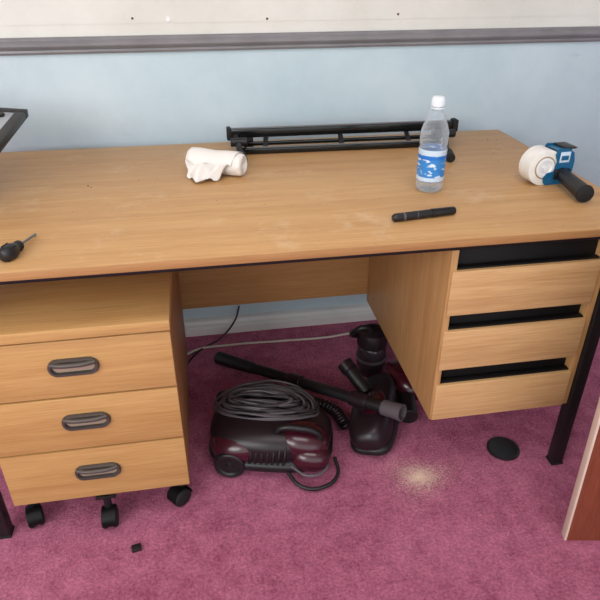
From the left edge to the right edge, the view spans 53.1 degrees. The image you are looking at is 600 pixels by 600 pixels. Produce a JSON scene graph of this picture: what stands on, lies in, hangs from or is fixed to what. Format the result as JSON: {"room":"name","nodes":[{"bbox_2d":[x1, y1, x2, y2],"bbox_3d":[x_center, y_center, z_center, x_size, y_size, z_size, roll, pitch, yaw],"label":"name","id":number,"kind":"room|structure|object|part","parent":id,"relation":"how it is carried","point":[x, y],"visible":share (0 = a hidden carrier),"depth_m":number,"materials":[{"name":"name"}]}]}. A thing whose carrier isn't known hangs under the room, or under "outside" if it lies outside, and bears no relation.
{"room":"office","nodes":[
{"label":"office","id":0,"kind":"room"},
{"bbox_2d":[0,320,599,599],"bbox_3d":[0.203,1.145,0.667,5.600,0.050,4.330,-5,31,-8],"label":"floor","id":1,"kind":"structure","parent":0,"point":[255,534],"depth_m":1.58,"materials":[{"name":"pink carpet"}]},
{"bbox_2d":[0,271,191,528],"bbox_3d":[-0.543,0.191,1.648,0.436,0.608,0.603,-5,31,-8],"label":"drawer pedestal","id":2,"kind":"object","parent":1,"relation":"on","point":[94,386],"visible":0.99,"depth_m":1.39,"materials":[{"name":"brown wood"}]},
{"bbox_2d":[25,503,43,526],"bbox_3d":[-0.689,0.549,1.553,0.034,0.035,0.060,-14,33,-23],"label":"caster wheel","id":3,"kind":"object","parent":2,"relation":"attached to","point":[34,513],"depth_m":1.54,"materials":[{"name":"black plastic"}]},
{"bbox_2d":[52,364,94,372],"bbox_3d":[-0.498,0.146,1.320,0.093,0.027,0.002,-5,31,-8],"label":"handle","id":4,"kind":"object","parent":2,"relation":"on","point":[90,368],"depth_m":1.32,"materials":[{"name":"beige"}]},
{"bbox_3d":[-0.545,-0.069,1.515,0.436,0.026,0.571,-5,31,-8],"label":"panel","id":5,"kind":"part","parent":2,"relation":"part of","materials":[{"name":"brown wood"}]},
{"bbox_2d":[66,419,105,425],"bbox_3d":[-0.498,0.281,1.399,0.093,0.027,0.002,-5,31,-8],"label":"handle","id":6,"kind":"object","parent":2,"relation":"on","point":[102,422],"depth_m":1.40,"materials":[{"name":"beige"}]},
{"bbox_3d":[-0.500,0.148,1.332,0.432,0.150,0.018,-5,31,-8],"label":"drawer","id":7,"kind":"part","parent":2,"relation":"part of","materials":[{"name":"brown wood"}]},
{"bbox_3d":[-0.500,0.283,1.411,0.432,0.152,0.018,-5,31,-8],"label":"drawer","id":8,"kind":"part","parent":2,"relation":"part of","materials":[{"name":"brown wood"}]},
{"bbox_3d":[-0.500,0.423,1.493,0.432,0.160,0.018,-5,31,-8],"label":"drawer","id":9,"kind":"part","parent":2,"relation":"part of","materials":[{"name":"brown wood"}]},
{"bbox_2d":[80,469,116,475],"bbox_3d":[-0.498,0.421,1.480,0.093,0.027,0.002,-5,31,-8],"label":"handle","id":10,"kind":"object","parent":2,"relation":"on","point":[114,472],"depth_m":1.48,"materials":[{"name":"beige"}]},
{"bbox_3d":[-0.496,0.519,1.545,0.020,0.055,0.020,-5,31,-8],"label":"castor stem","id":11,"kind":"part","parent":2,"relation":"part of","materials":[{"name":"black plastic"}]},
{"bbox_2d":[101,503,116,527],"bbox_3d":[-0.493,0.551,1.550,0.034,0.035,0.060,-6,31,-11],"label":"caster wheel","id":12,"kind":"object","parent":2,"relation":"attached to","point":[108,511],"depth_m":1.53,"materials":[{"name":"black plastic"}]},
{"bbox_2d":[167,485,191,504],"bbox_3d":[-0.325,0.514,1.614,0.034,0.035,0.060,24,38,35],"label":"caster wheel","id":13,"kind":"object","parent":2,"relation":"attached to","point":[179,494],"depth_m":1.60,"materials":[{"name":"black plastic"}]},
{"bbox_2d":[131,543,141,552],"bbox_3d":[-0.410,0.622,1.505,0.024,0.008,0.020,-11,32,-18],"label":"clip","id":14,"kind":"object","parent":1,"relation":"on","point":[136,547],"visible":1,"depth_m":1.50,"materials":[{"name":"black plastic"}]},
{"bbox_2d":[188,306,348,363],"bbox_3d":[-0.092,0.099,2.291,0.765,0.116,0.193,-8,31,-14],"label":"power cable","id":15,"kind":"object","parent":1,"relation":"on","point":[198,350],"visible":0.76,"depth_m":2.29,"materials":[{"name":"beige plastic"}]},
{"bbox_2d":[0,130,599,538],"bbox_3d":[-0.102,0.016,1.799,1.755,0.757,0.850,-5,31,-8],"label":"office desk","id":16,"kind":"object","parent":1,"relation":"on","point":[492,305],"visible":0.91,"depth_m":1.50,"materials":[{"name":"brown wood"}]},
{"bbox_3d":[-0.758,0.281,1.359,0.032,0.732,0.032,-5,31,-8],"label":"leg","id":17,"kind":"part","parent":16,"relation":"part of","materials":[{"name":"black metal"}]},
{"bbox_2d":[0,108,28,152],"bbox_3d":[-0.922,-0.358,1.480,0.423,0.210,0.336,-3,30,-5],"label":"monitor stand","id":18,"kind":"object","parent":16,"relation":"on","point":[11,119],"visible":1,"depth_m":1.53,"materials":[{"name":"black metal"}]},
{"bbox_2d":[0,233,35,261],"bbox_3d":[-0.584,-0.119,1.250,0.035,0.036,0.134,3,30,5],"label":"screwdriver","id":19,"kind":"object","parent":16,"relation":"on","point":[8,251],"visible":1,"depth_m":1.20,"materials":[{"name":"black plastic"}]},
{"bbox_2d":[185,147,246,181],"bbox_3d":[-0.245,-0.368,1.639,0.167,0.066,0.134,10,32,17],"label":"roll","id":20,"kind":"object","parent":16,"relation":"on","point":[202,164],"visible":1,"depth_m":1.63,"materials":[{"name":"white"}]},
{"bbox_3d":[-0.112,-0.205,1.953,1.495,0.484,0.017,-5,31,-8],"label":"modesty panel","id":21,"kind":"part","parent":16,"relation":"part of","materials":[{"name":"brown wood"}]},
{"bbox_3d":[-0.005,-0.093,1.292,1.495,0.018,0.022,-5,31,-8],"label":"rail","id":22,"kind":"part","parent":16,"relation":"part of","materials":[{"name":"brown wood"}]},
{"bbox_2d":[226,118,458,161],"bbox_3d":[0.163,-0.480,1.835,0.754,0.063,0.284,-5,31,-8],"label":"metal frame","id":23,"kind":"object","parent":16,"relation":"on","point":[243,136],"visible":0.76,"depth_m":1.90,"materials":[{"name":"black metal"}]},
{"bbox_2d":[391,206,455,221],"bbox_3d":[0.289,-0.201,1.398,0.160,0.022,0.021,-9,31,-15],"label":"marker pen","id":24,"kind":"object","parent":16,"relation":"on","point":[444,211],"visible":1,"depth_m":1.39,"materials":[{"name":"black plastic"}]},
{"bbox_2d":[415,95,448,192],"bbox_3d":[0.336,-0.391,1.511,0.072,0.236,0.072,-5,31,-8],"label":"water bottle","id":25,"kind":"object","parent":16,"relation":"on","point":[431,162],"visible":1,"depth_m":1.51,"materials":[{"name":"clear plastic"}]},
{"bbox_3d":[0.529,0.249,1.590,0.374,0.112,0.018,-5,31,-8],"label":"drawer","id":26,"kind":"part","parent":16,"relation":"part of","materials":[{"name":"brown wood"}]},
{"bbox_3d":[0.529,0.108,1.507,0.373,0.114,0.018,-5,31,-8],"label":"drawer","id":27,"kind":"part","parent":16,"relation":"part of","materials":[{"name":"brown wood"}]},
{"bbox_3d":[0.528,-0.032,1.425,0.372,0.118,0.018,-5,31,-8],"label":"drawer","id":28,"kind":"part","parent":16,"relation":"part of","materials":[{"name":"brown wood"}]},
{"bbox_2d":[519,142,593,201],"bbox_3d":[0.668,-0.328,1.541,0.140,0.098,0.207,-5,31,-8],"label":"tape dispenser","id":29,"kind":"object","parent":16,"relation":"on","point":[551,163],"visible":1,"depth_m":1.57,"materials":[{"name":"white plastic"}]},
{"bbox_3d":[0.683,-0.352,1.581,0.088,0.097,0.003,-8,31,-13],"label":"plate","id":30,"kind":"part","parent":29,"relation":"part of","materials":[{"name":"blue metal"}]},
{"bbox_2d":[561,156,568,160],"bbox_3d":[0.694,-0.371,1.570,0.022,0.012,0.001,-8,31,-13],"label":"print","id":31,"kind":"object","parent":29,"relation":"on","point":[563,158],"depth_m":1.57,"materials":[{"name":"blue paper"}]},
{"bbox_3d":[0.748,0.152,1.579,0.032,0.732,0.032,-5,31,-8],"label":"leg","id":32,"kind":"part","parent":16,"relation":"part of","materials":[{"name":"black metal"}]},
{"bbox_2d":[209,351,406,490],"bbox_3d":[-0.109,0.343,1.813,0.742,0.174,0.434,20,36,30],"label":"vacuum cleaner","id":33,"kind":"object","parent":1,"relation":"on","point":[260,425],"visible":1,"depth_m":1.72,"materials":[{"name":"plastic"}]},
{"bbox_3d":[-0.172,0.394,1.749,0.178,0.106,0.189,-5,31,-8],"label":"motor","id":34,"kind":"part","parent":33,"relation":"part of","materials":[{"name":"red plastic"}]},
{"bbox_3d":[-0.005,0.370,1.672,0.146,0.062,0.025,1,30,2],"label":"carry handle","id":35,"kind":"part","parent":33,"relation":"part of","materials":[{"name":"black plastic"}]},
{"bbox_2d":[379,400,406,421],"bbox_3d":[0.269,0.318,1.739,0.071,0.058,0.050,21,36,31],"label":"tube end","id":36,"kind":"object","parent":33,"relation":"attached to","point":[394,410],"depth_m":1.73,"materials":[{"name":"grey plastic"}]},
{"bbox_2d":[349,323,417,422],"bbox_3d":[0.304,0.218,1.990,0.148,0.215,0.368,-15,33,-24],"label":"vacuum","id":37,"kind":"object","parent":1,"relation":"on","point":[371,356],"visible":0.72,"depth_m":2.03,"materials":[{"name":"black plastic"}]},
{"bbox_2d":[356,346,385,377],"bbox_3d":[0.251,0.200,2.116,0.104,0.120,0.104,-5,31,-8],"label":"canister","id":38,"kind":"object","parent":37,"relation":"on","point":[370,361],"depth_m":2.07,"materials":[{"name":"grey plastic"}]},
{"bbox_2d":[369,453,465,510],"bbox_3d":[0.358,0.506,1.710,0.304,0.001,0.231,-3,30,-5],"label":"pile","id":39,"kind":"object","parent":1,"relation":"on","point":[418,476],"visible":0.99,"depth_m":1.71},
{"bbox_2d":[486,437,519,460],"bbox_3d":[0.611,0.446,1.805,0.096,0.008,0.096,-5,31,-8],"label":"cap","id":40,"kind":"object","parent":1,"relation":"on","point":[501,448],"visible":1,"depth_m":1.80,"materials":[{"name":"black plastic"}]},
{"bbox_2d":[561,397,599,540],"bbox_3d":[0.983,0.253,1.353,0.620,0.800,0.064,0,30,0],"label":"wooden panel","id":41,"kind":"object","parent":1,"relation":"on","point":[582,520],"visible":1,"depth_m":1.46,"materials":[{"name":"brown wood"}]},
{"bbox_3d":[0.986,0.253,1.353,0.614,0.800,0.064,0,30,0],"label":"panel","id":42,"kind":"part","parent":41,"relation":"part of","materials":[{"name":"brown wood"}]},
{"bbox_2d":[0,41,599,318],"bbox_3d":[-0.150,-0.382,2.191,5.600,1.050,0.100,-5,31,-8],"label":"wall","id":43,"kind":"structure","parent":0,"point":[535,94],"depth_m":1.99,"materials":[{"name":"blue paint"}]},
{"bbox_2d":[184,303,376,336],"bbox_3d":[-0.138,0.083,2.380,5.600,0.056,0.045,-5,31,-8],"label":"baseboard","id":44,"kind":"structure","parent":43,"relation":"attached to","point":[213,325],"depth_m":2.38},
{"bbox_2d":[0,26,599,55],"bbox_3d":[-0.139,-0.806,1.872,5.600,0.047,0.024,-5,31,-8],"label":"trim","id":45,"kind":"structure","parent":43,"relation":"attached to","point":[380,38],"depth_m":1.88,"materials":[{"name":"grey metal"}]},
{"bbox_2d":[0,0,599,37],"bbox_3d":[-0.150,-1.461,1.559,5.600,1.450,0.102,-5,31,-8],"label":"whiteboard","id":46,"kind":"object","parent":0,"point":[21,31],"depth_m":1.85,"materials":[{"name":"white plastic"}]},
{"bbox_2d":[131,13,398,21],"bbox_3d":[-0.094,-0.873,1.854,0.832,0.016,0.004,-5,31,-8],"label":"screws","id":47,"kind":"object","parent":46,"relation":"attached to","point":[168,19],"depth_m":1.81,"materials":[{"name":"brown"}]},
{"bbox_3d":[-0.141,-1.202,1.653,5.600,0.792,0.002,-5,31,-8],"label":"lining paper edge","id":48,"kind":"part","parent":46,"relation":"part of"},
{"bbox_2d":[338,358,399,455],"bbox_3d":[0.240,0.325,1.866,0.224,0.168,0.328,-5,31,-8],"label":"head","id":49,"kind":"object","parent":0,"point":[372,433],"depth_m":1.78}
]}

